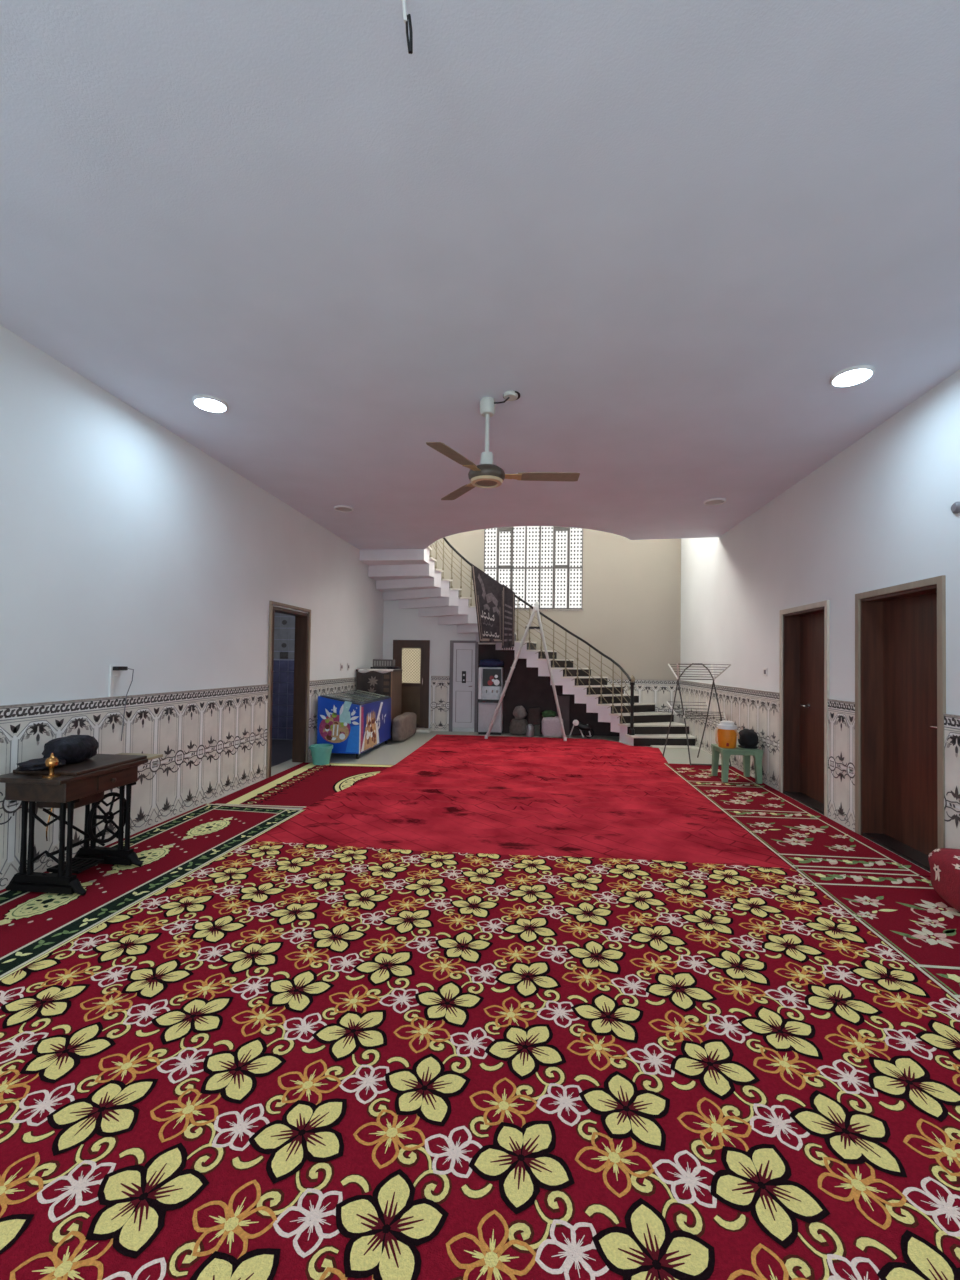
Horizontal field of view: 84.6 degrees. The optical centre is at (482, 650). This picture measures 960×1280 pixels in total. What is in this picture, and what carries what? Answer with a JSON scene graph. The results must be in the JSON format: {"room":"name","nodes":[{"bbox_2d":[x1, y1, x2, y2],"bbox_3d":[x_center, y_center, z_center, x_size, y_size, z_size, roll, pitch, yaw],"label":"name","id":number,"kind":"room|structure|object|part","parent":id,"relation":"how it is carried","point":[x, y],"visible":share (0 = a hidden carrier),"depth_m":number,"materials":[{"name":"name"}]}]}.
{"room":"house hall","nodes":[
{"label":"house hall","id":0,"kind":"room"},
{"bbox_2d":[0,325,383,705],"bbox_3d":[-2.903,-1.621,4.700,0.151,6.300,13.850,1,-1,6],"label":"wall","id":1,"kind":"structure","parent":0,"point":[123,542],"depth_m":4.36,"materials":[{"name":"white paint"}]},
{"bbox_2d":[109,665,133,740],"bbox_3d":[-2.871,0.417,4.197,0.070,0.606,0.184,1,-1,14],"label":"wall socket","id":2,"kind":"object","parent":1,"relation":"attached to","point":[114,671],"visible":1,"depth_m":4.14,"materials":[{"name":"white plastic"}]},
{"bbox_3d":[-2.901,0.158,4.162,0.013,0.091,0.091,1,-1,6],"label":"socket plate","id":3,"kind":"part","parent":2,"relation":"part of","materials":[{"name":"white plastic"}]},
{"bbox_2d":[0,684,268,889],"bbox_3d":[-2.964,0.928,3.624,0.020,1.158,5.810,1,-1,6],"label":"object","id":4,"kind":"structure","parent":1,"relation":"attached to","point":[212,743],"depth_m":4.55,"materials":[{"name":"tile"}]},
{"bbox_2d":[266,601,310,777],"bbox_3d":[-2.660,0.486,7.087,0.192,2.191,1.142,1,-1,6],"label":"door frame","id":5,"kind":"structure","parent":1,"relation":"in","point":[302,620],"depth_m":7.55,"materials":[{"name":"brown wood"}]},
{"bbox_2d":[308,677,355,759],"bbox_3d":[-2.336,1.055,9.449,0.020,1.158,3.670,1,-1,6],"label":"trim","id":6,"kind":"structure","parent":1,"relation":"attached to","point":[328,686],"depth_m":7.96,"materials":[{"name":"tile"}]},
{"bbox_2d":[272,612,294,739],"bbox_3d":[-3.427,0.272,9.665,1.916,2.700,0.110,1,-1,6],"label":"wall","id":7,"kind":"structure","parent":0,"point":[284,624],"depth_m":9.63,"materials":[{"name":"blue tile"}]},
{"bbox_2d":[0,0,959,549],"bbox_3d":[0.132,-2.104,3.362,6.700,0.271,12.220,1,-1,6],"label":"ceiling","id":8,"kind":"structure","parent":0,"point":[667,228],"depth_m":2.52,"materials":[{"name":"paint"}]},
{"bbox_2d":[192,395,227,412],"bbox_3d":[-2.176,-1.972,4.221,0.256,0.024,0.256,1,-1,6],"label":"recessed light","id":9,"kind":"object","parent":8,"relation":"in","point":[208,403],"visible":1,"depth_m":4.21,"materials":[{"name":"white plastic"}]},
{"bbox_2d":[195,399,225,410],"bbox_3d":[-2.176,-1.972,4.221,0.224,0.001,0.224,1,-1,6],"label":"diffuser","id":10,"kind":"object","parent":9,"relation":"attached to","point":[208,404],"depth_m":4.23,"materials":[{"name":"white plastic"}]},
{"bbox_2d":[334,505,353,511],"bbox_3d":[-1.865,-1.909,7.104,0.256,0.024,0.256,1,-1,6],"label":"recessed light","id":11,"kind":"object","parent":8,"relation":"in","point":[341,508],"visible":1,"depth_m":7.08,"materials":[{"name":"white plastic"}]},
{"bbox_2d":[336,507,351,510],"bbox_3d":[-1.865,-1.909,7.104,0.224,0.001,0.224,1,-1,6],"label":"diffuser","id":12,"kind":"object","parent":11,"relation":"attached to","point":[340,508],"depth_m":7.12,"materials":[{"name":"white plastic"}]},
{"bbox_2d":[402,0,412,53],"bbox_3d":[-0.234,-1.905,1.576,0.060,0.211,0.058,1,-1,6],"label":"wires","id":13,"kind":"object","parent":8,"relation":"hanging from","point":[407,18],"visible":1,"depth_m":1.58,"materials":[{"name":"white plastic"}]},
{"bbox_2d":[426,397,579,499],"bbox_3d":[0.160,-1.623,4.061,1.180,0.659,1.287,1,-1,6],"label":"ceiling fan","id":14,"kind":"object","parent":8,"relation":"hanging from","point":[486,474],"visible":1,"depth_m":4.06,"materials":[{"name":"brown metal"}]},
{"bbox_3d":[-0.208,-1.370,3.689,0.132,0.023,0.475,0,-1,30],"label":"blade","id":15,"kind":"part","parent":14,"relation":"part of","materials":[{"name":"brown wood"}]},
{"bbox_3d":[-0.203,-1.353,4.516,0.132,0.023,0.475,1,-1,-30],"label":"blade","id":16,"kind":"part","parent":14,"relation":"part of","materials":[{"name":"brown wood"}]},
{"bbox_3d":[0.033,-1.368,4.101,0.290,0.107,0.290,1,-1,6],"label":"motor","id":17,"kind":"part","parent":14,"relation":"part of","materials":[{"name":"brown metal"}]},
{"bbox_3d":[0.037,-1.646,4.106,0.032,0.418,0.032,1,-1,6],"label":"down rod","id":18,"kind":"part","parent":14,"relation":"part of","materials":[{"name":"white metal"}]},
{"bbox_3d":[0.510,-1.351,4.097,0.475,0.023,0.132,1,-1,0],"label":"blade","id":19,"kind":"part","parent":14,"relation":"part of","materials":[{"name":"brown wood"}]},
{"bbox_2d":[494,391,519,403],"bbox_3d":[0.186,-1.924,4.029,0.204,0.060,0.136,1,-1,6],"label":"junction box","id":20,"kind":"object","parent":8,"relation":"attached to","point":[508,395],"visible":1,"depth_m":4.00,"materials":[{"name":"white plastic"}]},
{"bbox_2d":[704,498,725,505],"bbox_3d":[2.893,-1.852,6.569,0.256,0.024,0.256,1,-1,6],"label":"recessed light","id":21,"kind":"object","parent":8,"relation":"in","point":[714,501],"visible":1,"depth_m":6.55,"materials":[{"name":"white plastic"}]},
{"bbox_2d":[705,500,724,504],"bbox_3d":[2.893,-1.852,6.569,0.224,0.001,0.224,1,-1,6],"label":"diffuser","id":22,"kind":"object","parent":21,"relation":"attached to","point":[713,502],"depth_m":6.59,"materials":[{"name":"white plastic"}]},
{"bbox_2d":[830,365,874,386],"bbox_3d":[2.582,-1.915,3.687,0.256,0.024,0.256,1,-1,6],"label":"recessed light","id":23,"kind":"object","parent":8,"relation":"in","point":[854,375],"visible":1,"depth_m":3.67,"materials":[{"name":"white plastic"}]},
{"bbox_2d":[833,369,871,384],"bbox_3d":[2.582,-1.915,3.687,0.224,0.001,0.224,1,-1,6],"label":"diffuser","id":24,"kind":"object","parent":23,"relation":"attached to","point":[854,376],"depth_m":3.70,"materials":[{"name":"white plastic"}]},
{"bbox_2d":[383,529,680,731],"bbox_3d":[0.963,-1.436,11.120,6.161,6.301,0.252,1,-1,6],"label":"wall","id":25,"kind":"structure","parent":0,"point":[631,598],"depth_m":10.81,"materials":[{"name":"beige paint"}]},
{"bbox_2d":[393,640,429,727],"bbox_3d":[-1.522,0.725,11.173,0.791,1.911,0.084,1,-1,6],"label":"door","id":26,"kind":"structure","parent":25,"relation":"in","point":[412,656],"depth_m":11.19,"materials":[{"name":"brown wood"}]},
{"bbox_3d":[-1.524,1.146,11.196,0.451,0.831,0.005,1,-1,6],"label":"glass","id":27,"kind":"part","parent":26,"relation":"part of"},
{"bbox_3d":[-1.513,0.311,11.213,0.451,0.781,0.005,1,-1,6],"label":"glass","id":28,"kind":"part","parent":26,"relation":"part of","materials":[{"name":"beige glass"}]},
{"bbox_2d":[416,728,431,732],"bbox_3d":[-1.433,1.651,11.024,0.720,0.055,0.320,1,-1,6],"label":"trim","id":29,"kind":"structure","parent":25,"relation":"attached to","point":[423,730],"depth_m":10.88,"materials":[{"name":"white stone"}]},
{"bbox_2d":[430,676,449,730],"bbox_3d":[-0.868,1.110,11.126,0.450,1.158,0.020,1,-1,6],"label":"trim","id":30,"kind":"structure","parent":25,"relation":"attached to","point":[439,720],"depth_m":11.13,"materials":[{"name":"tile"}]},
{"bbox_2d":[449,640,477,731],"bbox_3d":[-0.394,0.739,11.047,0.601,1.910,0.092,1,-1,6],"label":"door","id":31,"kind":"structure","parent":25,"relation":"in","point":[463,680],"depth_m":11.05,"materials":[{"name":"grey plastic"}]},
{"bbox_3d":[-0.389,0.734,11.046,0.343,1.526,0.001,1,-1,6],"label":"moulding","id":32,"kind":"part","parent":31,"relation":"part of","materials":[{"name":"white wood"}]},
{"bbox_3d":[-0.387,0.549,11.045,0.090,0.250,0.011,1,-1,6],"label":"lock plate","id":33,"kind":"part","parent":31,"relation":"part of","materials":[{"name":"black plastic"}]},
{"bbox_2d":[484,526,583,610],"bbox_3d":[1.056,-1.937,11.038,2.100,2.201,0.116,1,-1,6],"label":"window","id":34,"kind":"structure","parent":25,"relation":"in","point":[542,564],"depth_m":11.03,"materials":[{"name":"white glass"}]},
{"bbox_3d":[1.040,-0.852,11.016,2.100,0.030,0.116,1,-1,6],"label":"sill","id":35,"kind":"part","parent":34,"relation":"part of","materials":[{"name":"beige tile"}]},
{"bbox_2d":[607,679,679,722],"bbox_3d":[2.669,1.152,10.743,2.625,1.158,0.020,1,-1,6],"label":"trim","id":36,"kind":"structure","parent":25,"relation":"attached to","point":[659,692],"depth_m":10.65,"materials":[{"name":"tile"}]},
{"bbox_2d":[208,731,928,871],"bbox_3d":[-0.765,1.627,4.298,8.596,0.150,14.050,1,-1,6],"label":"floor","id":37,"kind":"structure","parent":0,"point":[393,752],"depth_m":8.46,"materials":[{"name":"stone"}]},
{"bbox_2d":[0,803,305,980],"bbox_3d":[-2.484,1.488,2.914,1.067,0.020,4.651,1,-1,6],"label":"runner rug","id":38,"kind":"object","parent":37,"relation":"on","point":[33,925],"visible":0.86,"depth_m":3.46,"materials":[{"name":"red carpet"}]},
{"bbox_2d":[0,753,162,895],"bbox_3d":[-2.642,1.113,3.510,0.533,0.753,0.861,1,-1,6],"label":"table","id":39,"kind":"object","parent":38,"relation":"on","point":[84,783],"visible":0.98,"depth_m":3.26,"materials":[{"name":"brown wood"}]},
{"bbox_2d":[42,753,60,777],"bbox_3d":[-2.583,0.682,3.166,0.090,0.142,0.090,1,-1,6],"label":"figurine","id":40,"kind":"object","parent":39,"relation":"on","point":[51,762],"visible":1,"depth_m":3.15,"materials":[{"name":"gold metal"}]},
{"bbox_2d":[16,735,98,770],"bbox_3d":[-2.725,0.644,3.394,0.210,0.180,0.522,1,-1,6],"label":"cloth bag","id":41,"kind":"object","parent":39,"relation":"on","point":[70,749],"visible":0.81,"depth_m":3.38,"materials":[{"name":"black fabric"}]},
{"bbox_3d":[-2.428,0.849,3.473,0.030,0.086,0.221,1,-1,6],"label":"drawer","id":42,"kind":"part","parent":39,"relation":"part of","materials":[{"name":"brown wood"}]},
{"bbox_2d":[209,762,392,807],"bbox_3d":[-1.668,1.574,6.324,1.996,0.010,2.288,1,-1,6],"label":"rug","id":43,"kind":"object","parent":37,"relation":"on","point":[302,785],"visible":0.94,"depth_m":6.14,"materials":[{"name":"red fabric"}]},
{"bbox_2d":[309,744,332,764],"bbox_3d":[-2.264,1.456,7.415,0.336,0.257,0.320,1,-1,6],"label":"bucket","id":44,"kind":"object","parent":43,"relation":"on","point":[321,753],"visible":1,"depth_m":7.31,"materials":[{"name":"teal plastic"}]},
{"bbox_2d":[317,689,390,758],"bbox_3d":[-2.037,1.145,8.612,0.666,0.948,1.626,1,-1,6],"label":"freezer","id":45,"kind":"object","parent":37,"relation":"on","point":[357,721],"visible":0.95,"depth_m":7.84,"materials":[{"name":"blue metal"}]},
{"bbox_2d":[319,701,358,752],"bbox_3d":[-2.114,1.116,7.805,0.625,0.755,0.005,1,-1,6],"label":"print","id":46,"kind":"object","parent":45,"relation":"attached to","point":[338,720],"depth_m":7.80},
{"bbox_3d":[-2.019,0.750,8.622,0.630,0.135,1.620,1,-1,6],"label":"lid frame","id":47,"kind":"part","parent":45,"relation":"part of","materials":[{"name":"metal"}]},
{"bbox_3d":[-2.019,0.731,8.622,0.550,0.118,1.520,1,-1,6],"label":"sliding glass","id":48,"kind":"part","parent":45,"relation":"part of","materials":[{"name":"clear glass"}]},
{"bbox_2d":[360,702,385,751],"bbox_3d":[-1.725,1.186,8.419,0.004,0.688,1.298,1,-1,6],"label":"print","id":49,"kind":"object","parent":45,"relation":"attached to","point":[372,714],"depth_m":8.33},
{"bbox_2d":[356,669,402,740],"bbox_3d":[-1.932,0.990,9.925,0.680,1.280,0.760,1,-1,6],"label":"cabinet","id":50,"kind":"object","parent":37,"relation":"on","point":[389,684],"visible":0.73,"depth_m":9.59,"materials":[{"name":"brown wood"}]},
{"bbox_3d":[-1.979,0.967,9.579,0.621,1.151,0.021,1,-1,6],"label":"panel","id":51,"kind":"part","parent":50,"relation":"part of","materials":[{"name":"brown wood"}]},
{"bbox_2d":[358,669,399,672],"bbox_3d":[-1.904,0.372,9.787,0.651,0.074,0.506,1,-1,6],"label":"lace cloth","id":52,"kind":"object","parent":50,"relation":"on","point":[359,670],"visible":0.98,"depth_m":9.56,"materials":[{"name":"white fabric"}]},
{"bbox_2d":[370,659,394,668],"bbox_3d":[-1.855,0.250,9.948,0.441,0.179,0.251,1,-1,6],"label":"radio","id":53,"kind":"object","parent":52,"relation":"on","point":[377,663],"visible":0.84,"depth_m":9.85,"materials":[{"name":"black plastic"}]},
{"bbox_2d":[374,661,390,665],"bbox_3d":[-1.862,0.234,9.851,0.326,0.091,0.008,1,-1,6],"label":"grille","id":54,"kind":"object","parent":53,"relation":"attached to","point":[376,663],"depth_m":9.85,"materials":[{"name":"grey metal"}]},
{"bbox_2d":[385,666,399,668],"bbox_3d":[-1.648,0.312,9.728,0.281,0.060,0.208,1,-1,6],"label":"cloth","id":55,"kind":"object","parent":52,"relation":"on","point":[387,667],"visible":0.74,"depth_m":9.65,"materials":[{"name":"fabric"}]},
{"bbox_3d":[-1.650,0.961,9.546,0.012,1.170,0.034,1,-1,6],"label":"edge post","id":56,"kind":"part","parent":50,"relation":"part of","materials":[{"name":"brown wood"}]},
{"bbox_2d":[392,712,416,741],"bbox_3d":[-1.457,1.408,9.939,0.223,0.459,1.259,1,-1,6],"label":"bundle","id":57,"kind":"object","parent":37,"relation":"on","point":[404,725],"visible":1,"depth_m":9.52,"materials":[{"name":"beige fabric"}]},
{"bbox_2d":[0,841,959,1279],"bbox_3d":[-0.171,1.494,1.432,4.288,0.015,5.275,1,-1,6],"label":"carpet","id":58,"kind":"object","parent":37,"relation":"on","point":[282,1061],"visible":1,"depth_m":1.84,"materials":[{"name":"red carpet"}]},
{"bbox_2d":[477,667,502,734],"bbox_3d":[0.168,1.016,10.787,0.501,1.361,0.398,1,-1,6],"label":"dispenser","id":59,"kind":"object","parent":37,"relation":"on","point":[490,679],"visible":0.91,"depth_m":10.65,"materials":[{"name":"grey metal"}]},
{"bbox_3d":[0.150,1.314,10.654,0.441,0.481,0.031,1,-1,6],"label":"door","id":60,"kind":"part","parent":59,"relation":"part of","materials":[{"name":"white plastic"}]},
{"bbox_2d":[477,699,502,702],"bbox_3d":[0.152,1.014,10.640,0.501,0.061,0.071,1,-1,6],"label":"drip tray","id":61,"kind":"object","parent":59,"relation":"on","point":[479,700],"depth_m":10.62,"materials":[{"name":"black plastic"}]},
{"bbox_3d":[0.172,0.849,10.660,0.370,0.270,0.035,1,-1,6],"label":"tap panel","id":62,"kind":"part","parent":59,"relation":"part of","materials":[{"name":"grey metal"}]},
{"bbox_2d":[479,659,503,666],"bbox_3d":[0.180,0.249,10.819,0.527,0.172,0.364,1,-1,6],"label":"cloth","id":63,"kind":"object","parent":59,"relation":"on","point":[486,662],"visible":0.88,"depth_m":10.68,"materials":[{"name":"blue fabric"}]},
{"bbox_2d":[488,675,499,684],"bbox_3d":[0.224,0.589,10.632,0.245,0.220,0.001,1,-1,6],"label":"print","id":64,"kind":"object","parent":59,"relation":"attached to","point":[492,679],"depth_m":10.63},
{"bbox_2d":[509,718,527,734],"bbox_3d":[0.736,1.535,10.701,0.390,0.335,0.312,1,-1,6],"label":"sack","id":65,"kind":"object","parent":37,"relation":"on","point":[517,726],"visible":0.92,"depth_m":10.57,"materials":[{"name":"beige fabric"}]},
{"bbox_2d":[513,706,526,719],"bbox_3d":[0.765,1.257,10.731,0.263,0.290,0.250,0,-2,42],"label":"sack","id":66,"kind":"object","parent":65,"relation":"on","point":[519,712],"visible":1,"depth_m":10.65,"materials":[{"name":"beige fabric"}]},
{"bbox_2d":[253,734,792,868],"bbox_3d":[0.644,1.595,7.104,4.181,0.065,6.622,1,-1,9],"label":"carpet","id":67,"kind":"object","parent":37,"relation":"on","point":[501,795],"visible":1,"depth_m":5.18,"materials":[{"name":"red carpet"}]},
{"bbox_2d":[485,601,566,740],"bbox_3d":[0.849,0.365,10.172,1.550,2.642,0.357,1,-1,6],"label":"stepladder","id":68,"kind":"object","parent":67,"relation":"on","point":[528,626],"visible":1,"depth_m":10.04,"materials":[{"name":"metal"}]},
{"bbox_3d":[0.552,0.430,10.203,0.944,2.498,0.352,1,-1,6],"label":"frame","id":69,"kind":"part","parent":68,"relation":"part of","materials":[{"name":"metal"}]},
{"bbox_3d":[1.313,0.439,10.120,0.606,2.491,0.332,1,-1,6],"label":"frame","id":70,"kind":"part","parent":68,"relation":"part of","materials":[{"name":"metal"}]},
{"bbox_2d":[359,537,700,749],"bbox_3d":[0.835,-0.648,10.124,6.165,4.680,1.798,1,-1,6],"label":"staircase","id":71,"kind":"structure","parent":37,"relation":"on","point":[410,577],"depth_m":10.45,"materials":[{"name":"white paint"}]},
{"bbox_2d":[471,563,502,642],"bbox_3d":[0.098,-0.947,10.435,0.670,1.580,0.136,1,-1,6],"label":"banner","id":72,"kind":"object","parent":71,"relation":"hanging from","point":[488,592],"visible":1,"depth_m":10.41,"materials":[{"name":"fabric"}]},
{"bbox_2d":[502,584,514,649],"bbox_3d":[0.512,-0.663,10.361,0.245,1.310,0.122,1,-1,6],"label":"banner","id":73,"kind":"object","parent":71,"relation":"hanging from","point":[508,597],"visible":1,"depth_m":10.33,"materials":[{"name":"fabric"}]},
{"bbox_3d":[0.790,-1.224,10.101,3.879,3.529,1.084,1,-1,-3],"label":"handrail","id":74,"kind":"part","parent":71,"relation":"part of","materials":[{"name":"black metal"}]},
{"bbox_3d":[1.690,0.799,10.840,3.591,1.841,0.049,1,-1,6],"label":"panel","id":75,"kind":"part","parent":71,"relation":"part of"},
{"bbox_3d":[2.743,1.059,9.671,0.100,0.960,0.098,1,-1,6],"label":"newel post","id":76,"kind":"part","parent":71,"relation":"part of","materials":[{"name":"black metal"}]},
{"bbox_2d":[526,724,533,736],"bbox_3d":[0.937,1.575,10.428,0.156,0.250,0.156,1,-1,6],"label":"metal can","id":77,"kind":"object","parent":37,"relation":"on","point":[529,728],"visible":0.99,"depth_m":10.37,"materials":[{"name":"grey metal"}]},
{"bbox_2d":[532,724,539,735],"bbox_3d":[1.056,1.592,10.687,0.222,0.230,0.301,1,-1,6],"label":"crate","id":78,"kind":"object","parent":37,"relation":"on","point":[536,726],"visible":0.55,"depth_m":10.54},
{"bbox_2d":[529,707,539,723],"bbox_3d":[1.058,1.313,10.723,0.232,0.311,0.281,1,-1,6],"label":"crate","id":79,"kind":"object","parent":78,"relation":"on","point":[534,712],"visible":1,"depth_m":10.59,"materials":[{"name":"brown wood"}]},
{"bbox_2d":[541,716,562,736],"bbox_3d":[1.396,1.510,10.541,0.435,0.396,0.321,1,-1,6],"label":"sack","id":80,"kind":"object","parent":37,"relation":"on","point":[551,727],"visible":0.76,"depth_m":10.39,"materials":[{"name":"white fabric"}]},
{"bbox_2d":[541,710,555,716],"bbox_3d":[1.328,1.261,10.576,0.308,0.144,0.219,1,-1,6],"label":"bundle","id":81,"kind":"object","parent":80,"relation":"on","point":[550,713],"visible":0.9,"depth_m":10.50,"materials":[{"name":"fabric"}]},
{"bbox_2d":[556,696,569,735],"bbox_3d":[1.640,1.317,10.755,0.261,0.800,0.071,1,-1,6],"label":"board","id":82,"kind":"object","parent":37,"relation":"on","point":[564,701],"visible":0.51,"depth_m":10.72,"materials":[{"name":"brown wood"}]},
{"bbox_2d":[569,720,593,737],"bbox_3d":[1.940,1.525,10.333,0.496,0.364,0.173,1,-1,6],"label":"machine","id":83,"kind":"object","parent":37,"relation":"on","point":[576,723],"visible":1,"depth_m":10.28,"materials":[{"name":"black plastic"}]},
{"bbox_2d":[573,720,578,725],"bbox_3d":[1.819,1.400,10.284,0.120,0.120,0.045,1,-1,6],"label":"lamp","id":84,"kind":"object","parent":83,"relation":"attached to","point":[575,723],"depth_m":10.27,"materials":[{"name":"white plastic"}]},
{"bbox_2d":[664,763,930,876],"bbox_3d":[2.939,1.627,5.759,0.955,0.012,4.010,1,-1,6],"label":"rug","id":85,"kind":"object","parent":37,"relation":"on","point":[799,835],"visible":0.97,"depth_m":4.75,"materials":[{"name":"red carpet"}]},
{"bbox_2d":[663,663,731,766],"bbox_3d":[3.245,0.933,8.020,0.830,1.485,0.791,1,-1,6],"label":"drying rack","id":86,"kind":"object","parent":85,"relation":"on","point":[677,676],"visible":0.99,"depth_m":7.97,"materials":[{"name":"grey metal"}]},
{"bbox_3d":[3.184,0.934,8.157,0.680,1.485,0.419,1,-1,6],"label":"leg","id":87,"kind":"part","parent":86,"relation":"part of","materials":[{"name":"grey metal"}]},
{"bbox_3d":[3.210,0.897,8.201,0.622,0.198,0.282,1,-1,6],"label":"wing arm","id":88,"kind":"part","parent":86,"relation":"part of"},
{"bbox_3d":[3.290,0.326,8.230,0.682,0.244,0.391,1,-1,6],"label":"wing arm","id":89,"kind":"part","parent":86,"relation":"part of"},
{"bbox_2d":[674,702,708,715],"bbox_3d":[3.209,0.897,8.201,0.600,0.188,0.279,1,-1,6],"label":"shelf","id":90,"kind":"object","parent":86,"relation":"attached to","point":[674,702],"depth_m":8.20,"materials":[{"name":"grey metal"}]},
{"bbox_3d":[3.227,0.312,7.834,0.761,0.244,0.392,1,-1,6],"label":"wing arm","id":91,"kind":"part","parent":86,"relation":"part of"},
{"bbox_2d":[685,711,723,718],"bbox_3d":[3.316,0.963,7.891,0.640,0.088,0.229,1,-1,6],"label":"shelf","id":92,"kind":"object","parent":86,"relation":"attached to","point":[720,712],"depth_m":7.87,"materials":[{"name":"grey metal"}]},
{"bbox_2d":[711,744,762,783],"bbox_3d":[3.255,1.440,6.771,0.488,0.413,0.461,1,-1,6],"label":"plastic stool","id":93,"kind":"object","parent":85,"relation":"on","point":[757,754],"visible":0.89,"depth_m":6.58,"materials":[{"name":"green plastic"}]},
{"bbox_3d":[3.089,1.452,6.969,0.118,0.392,0.089,1,-1,6],"label":"leg","id":94,"kind":"part","parent":93,"relation":"part of","materials":[{"name":"green plastic"}]},
{"bbox_3d":[3.051,1.444,6.611,0.118,0.392,0.089,1,-1,6],"label":"leg","id":95,"kind":"part","parent":93,"relation":"part of","materials":[{"name":"green plastic"}]},
{"bbox_2d":[715,721,738,748],"bbox_3d":[3.131,1.062,6.735,0.236,0.338,0.254,2,-1,-37],"label":"jug","id":96,"kind":"object","parent":93,"relation":"on","point":[726,732],"visible":1,"depth_m":6.66,"materials":[{"name":"orange plastic"}]},
{"bbox_3d":[3.127,0.944,6.745,0.236,0.100,0.236,1,-1,6],"label":"lid","id":97,"kind":"part","parent":96,"relation":"part of","materials":[{"name":"white plastic"}]},
{"bbox_3d":[3.113,1.091,6.693,0.294,0.231,0.103,1,-1,12],"label":"carry handle","id":98,"kind":"part","parent":96,"relation":"part of","materials":[{"name":"plastic"}]},
{"bbox_3d":[3.257,1.269,6.774,0.481,0.071,0.461,1,-1,6],"label":"seat","id":99,"kind":"part","parent":93,"relation":"part of","materials":[{"name":"green plastic"}]},
{"bbox_3d":[3.458,1.456,6.929,0.117,0.392,0.089,1,-1,6],"label":"leg","id":100,"kind":"part","parent":93,"relation":"part of","materials":[{"name":"green plastic"}]},
{"bbox_2d":[738,728,758,748],"bbox_3d":[3.397,1.117,6.755,0.234,0.238,0.303,1,-1,6],"label":"cloth bundle","id":101,"kind":"object","parent":93,"relation":"on","point":[748,738],"visible":0.99,"depth_m":6.65,"materials":[{"name":"black fabric"}]},
{"bbox_3d":[3.419,1.449,6.571,0.117,0.392,0.089,1,-1,6],"label":"leg","id":102,"kind":"part","parent":93,"relation":"part of","materials":[{"name":"green plastic"}]},
{"bbox_2d":[795,869,959,1003],"bbox_3d":[2.528,1.544,1.942,0.955,0.012,3.669,1,-1,6],"label":"rug","id":103,"kind":"object","parent":37,"relation":"on","point":[906,913],"visible":0.97,"depth_m":3.12,"materials":[{"name":"red carpet"}]},
{"bbox_2d":[928,848,959,911],"bbox_3d":[2.947,1.385,2.935,0.348,0.351,1.024,1,-1,6],"label":"floor cushion","id":104,"kind":"object","parent":103,"relation":"on","point":[944,863],"visible":1,"depth_m":3.21,"materials":[{"name":"red fabric"}]},
{"bbox_2d":[680,369,959,714],"bbox_3d":[3.430,-1.546,4.015,0.271,6.301,13.851,1,-1,6],"label":"wall","id":105,"kind":"structure","parent":0,"point":[877,514],"depth_m":5.02,"materials":[{"name":"white paint"}]},
{"bbox_2d":[680,680,778,790],"bbox_3d":[3.726,1.120,8.394,0.020,1.158,4.465,1,-1,6],"label":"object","id":106,"kind":"structure","parent":105,"relation":"attached to","point":[757,711],"depth_m":7.40,"materials":[{"name":"tile"}]},
{"bbox_2d":[763,668,767,675],"bbox_3d":[3.544,0.265,6.614,0.019,0.100,0.100,1,-1,6],"label":"wall switch","id":107,"kind":"object","parent":105,"relation":"attached to","point":[765,670],"visible":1,"depth_m":6.60,"materials":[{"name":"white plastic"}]},
{"bbox_2d":[779,600,829,816],"bbox_3d":[3.576,0.578,5.658,0.303,2.126,1.031,1,-1,6],"label":"door","id":108,"kind":"structure","parent":105,"relation":"in","point":[804,630],"depth_m":5.94,"materials":[{"name":"brown wood"}]},
{"bbox_2d":[827,699,854,831],"bbox_3d":[3.351,1.044,4.923,0.020,1.158,0.460,1,-1,6],"label":"trim","id":109,"kind":"structure","parent":105,"relation":"attached to","point":[841,714],"depth_m":4.92,"materials":[{"name":"tile"}]},
{"bbox_2d":[855,575,945,871],"bbox_3d":[3.417,0.546,4.177,0.303,2.126,1.031,1,-1,6],"label":"door","id":110,"kind":"structure","parent":105,"relation":"in","point":[900,630],"depth_m":4.36,"materials":[{"name":"brown wood"}]},
{"bbox_2d":[943,714,959,848],"bbox_3d":[3.049,0.983,2.122,0.020,1.158,3.115,1,-1,6],"label":"trim","id":111,"kind":"structure","parent":105,"relation":"attached to","point":[951,722],"depth_m":3.60,"materials":[{"name":"tile"}]},
{"bbox_2d":[951,501,959,513],"bbox_3d":[3.226,-0.977,3.597,0.032,0.079,0.080,1,-1,6],"label":"wall fitting","id":112,"kind":"object","parent":105,"relation":"attached to","point":[955,508],"visible":1,"depth_m":3.58,"materials":[{"name":"white plastic"}]}
]}

